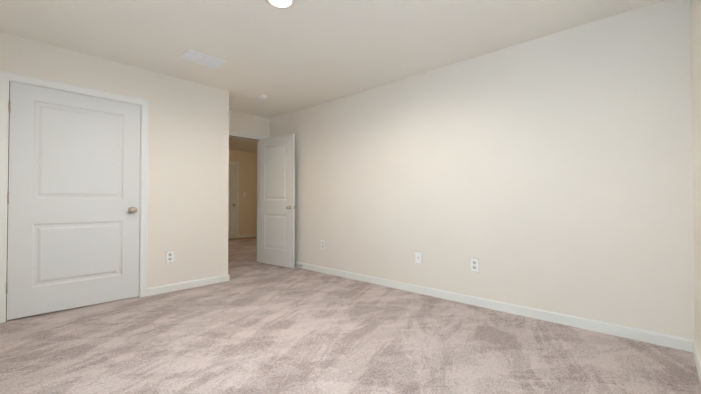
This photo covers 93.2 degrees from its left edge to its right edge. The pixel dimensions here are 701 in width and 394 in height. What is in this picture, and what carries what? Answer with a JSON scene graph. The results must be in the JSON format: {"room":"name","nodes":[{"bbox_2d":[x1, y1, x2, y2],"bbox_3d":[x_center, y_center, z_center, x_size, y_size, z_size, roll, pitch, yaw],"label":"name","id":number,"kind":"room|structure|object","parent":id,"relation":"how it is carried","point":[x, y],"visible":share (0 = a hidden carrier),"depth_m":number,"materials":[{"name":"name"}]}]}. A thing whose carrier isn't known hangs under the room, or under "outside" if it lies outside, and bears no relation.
{"room":"empty bedroom","nodes":[
{"label":"empty bedroom","id":0,"kind":"room"},
{"bbox_2d":[0,32,228,287],"bbox_3d":[-2.546,-0.160,3.288,0.120,2.440,2.755,-1,-1,43],"label":"wall","id":1,"kind":"structure","parent":0,"point":[188,175],"depth_m":3.76,"materials":[{"name":"beige paint"}]},
{"bbox_2d":[6,81,140,319],"bbox_3d":[-2.586,0.032,3.181,0.163,2.030,0.990,-1,-1,43],"label":"closet door","id":2,"kind":"structure","parent":1,"relation":"in","point":[73,197],"depth_m":3.11,"materials":[{"name":"white wood"}]},
{"bbox_2d":[0,70,148,322],"bbox_3d":[-2.611,0.001,3.204,0.137,2.116,1.123,-1,-1,43],"label":"trim","id":3,"kind":"structure","parent":1,"relation":"attached to","point":[6,77],"depth_m":2.99,"materials":[{"name":"white wood"}]},
{"bbox_2d":[166,251,173,262],"bbox_3d":[-2.034,0.675,3.735,0.010,0.131,0.084,-1,-1,43],"label":"outlet","id":4,"kind":"object","parent":1,"relation":"attached to","point":[169,256],"visible":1,"depth_m":3.73,"materials":[{"name":"white plastic"}]},
{"bbox_2d":[147,274,229,295],"bbox_3d":[-1.871,1.028,3.904,0.013,0.083,0.933,-1,-1,43],"label":"baseboard","id":5,"kind":"structure","parent":1,"relation":"attached to","point":[218,279],"depth_m":3.85,"materials":[{"name":"white wood"}]},
{"bbox_2d":[228,237,256,239],"bbox_3d":[-3.363,1.129,8.278,0.840,0.006,4.600,-1,-1,43],"label":"floor","id":6,"kind":"structure","parent":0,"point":[244,238],"depth_m":9.08,"materials":[{"name":"brown wood"}]},
{"bbox_2d":[229,149,256,234],"bbox_3d":[-3.756,-0.083,8.578,0.120,2.440,4.720,-1,-1,43],"label":"wall","id":7,"kind":"structure","parent":0,"point":[246,160],"depth_m":9.39,"materials":[{"name":"paint"}]},
{"bbox_2d":[228,164,235,238],"bbox_3d":[-3.447,0.114,8.848,0.163,2.030,0.829,-1,-1,43],"label":"hall door","id":8,"kind":"structure","parent":7,"relation":"in","point":[232,207],"depth_m":9.05,"materials":[{"name":"white wood"}]},
{"bbox_2d":[229,161,238,237],"bbox_3d":[-3.472,0.083,8.870,0.137,2.116,0.962,-1,-1,43],"label":"door frame","id":9,"kind":"structure","parent":7,"relation":"attached to","point":[237,196],"depth_m":9.15,"materials":[{"name":"white wood"}]},
{"bbox_2d":[229,110,269,138],"bbox_3d":[-1.775,-0.130,5.329,0.120,2.440,6.800,-1,-1,43],"label":"wall","id":10,"kind":"structure","parent":0,"point":[241,122],"depth_m":5.39,"materials":[{"name":"beige paint"}]},
{"bbox_2d":[229,131,264,261],"bbox_3d":[-1.830,0.031,5.268,0.154,2.116,0.982,-1,-1,43],"label":"door frame","id":11,"kind":"structure","parent":10,"relation":"attached to","point":[240,135],"depth_m":5.55,"materials":[{"name":"white wood"}]},
{"bbox_2d":[259,134,295,267],"bbox_3d":[-1.163,0.062,5.276,0.848,2.030,0.165,-1,-1,43],"label":"entry door","id":12,"kind":"structure","parent":10,"relation":"in","point":[277,207],"depth_m":5.21,"materials":[{"name":"white wood"}]},
{"bbox_2d":[0,0,663,152],"bbox_3d":[-1.225,-1.417,4.839,8.940,0.120,7.040,-1,-1,43],"label":"ceiling","id":13,"kind":"structure","parent":0,"point":[300,54],"depth_m":2.83,"materials":[{"name":"paint"}]},
{"bbox_2d":[178,49,225,68],"bbox_3d":[-1.480,-1.375,3.317,0.250,0.010,0.370,-1,-1,43],"label":"ceiling vent","id":14,"kind":"object","parent":13,"relation":"in","point":[200,58],"visible":1,"depth_m":3.30,"materials":[{"name":"white metal"}]},
{"bbox_2d":[257,94,266,99],"bbox_3d":[-1.189,-1.341,4.464,0.134,0.043,0.134,-1,-1,43],"label":"smoke detector","id":15,"kind":"object","parent":13,"relation":"attached to","point":[262,96],"visible":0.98,"depth_m":4.42,"materials":[{"name":"white plastic"}]},
{"bbox_2d":[265,0,296,8],"bbox_3d":[-0.489,-1.375,2.305,0.234,0.038,0.234,-1,-1,43],"label":"recessed light","id":16,"kind":"object","parent":13,"relation":"in","point":[283,4],"visible":1,"depth_m":2.33,"materials":[{"name":"white glass"}]},
{"bbox_2d":[0,238,700,393],"bbox_3d":[-1.225,1.132,4.802,8.940,0.100,7.040,-1,-1,43],"label":"floor carpet","id":17,"kind":"object","parent":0,"point":[252,326],"visible":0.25,"depth_m":2.30,"materials":[{"name":"beige carpet"}]},
{"bbox_2d":[270,0,694,339],"bbox_3d":[0.509,-0.149,4.000,5.040,2.440,0.120,-1,-1,43],"label":"wall","id":18,"kind":"structure","parent":0,"point":[552,172],"depth_m":2.92,"materials":[{"name":"beige paint"}]},
{"bbox_2d":[321,240,324,248],"bbox_3d":[-0.394,0.681,4.735,0.084,0.131,0.010,-1,-1,43],"label":"outlet","id":19,"kind":"object","parent":18,"relation":"attached to","point":[322,244],"visible":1,"depth_m":4.73,"materials":[{"name":"white plastic"}]},
{"bbox_2d":[415,251,421,263],"bbox_3d":[0.751,0.674,3.670,0.084,0.131,0.019,-1,-1,43],"label":"outlet","id":20,"kind":"object","parent":18,"relation":"attached to","point":[418,257],"visible":1,"depth_m":3.67,"materials":[{"name":"white plastic"}]},
{"bbox_2d":[470,258,478,271],"bbox_3d":[1.216,0.668,3.247,0.084,0.131,0.010,-1,-1,43],"label":"outlet","id":21,"kind":"object","parent":18,"relation":"attached to","point":[474,262],"visible":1,"depth_m":3.24,"materials":[{"name":"white plastic"}]},
{"bbox_2d":[295,261,686,350],"bbox_3d":[0.464,1.028,3.933,5.040,0.083,0.015,-1,-1,43],"label":"baseboard","id":22,"kind":"structure","parent":18,"relation":"attached to","point":[674,342],"depth_m":2.91,"materials":[{"name":"white wood"}]},
{"bbox_2d":[690,0,700,358],"bbox_3d":[1.075,-0.196,0.811,0.120,2.440,4.035,-1,-1,43],"label":"wall","id":23,"kind":"structure","parent":0,"point":[695,17],"depth_m":2.01,"materials":[{"name":"beige paint"}]},
{"bbox_2d":[687,338,700,384],"bbox_3d":[0.990,0.983,0.800,0.013,0.083,3.870,-1,-1,43],"label":"baseboard","id":24,"kind":"structure","parent":23,"relation":"attached to","point":[691,344],"depth_m":2.08,"materials":[{"name":"white wood"}]},
{"bbox_3d":[-2.372,-0.101,7.379,3.780,2.440,4.840,-1,-1,43],"label":"wall","id":25,"kind":"structure","parent":0,"visible":0},
{"bbox_2d":[238,234,256,237],"bbox_3d":[-2.617,1.111,9.694,0.013,0.083,1.429,-1,-1,43],"label":"baseboard","id":26,"kind":"structure","parent":25,"relation":"attached to","point":[249,235],"depth_m":9.35,"materials":[{"name":"wood"}]}
]}

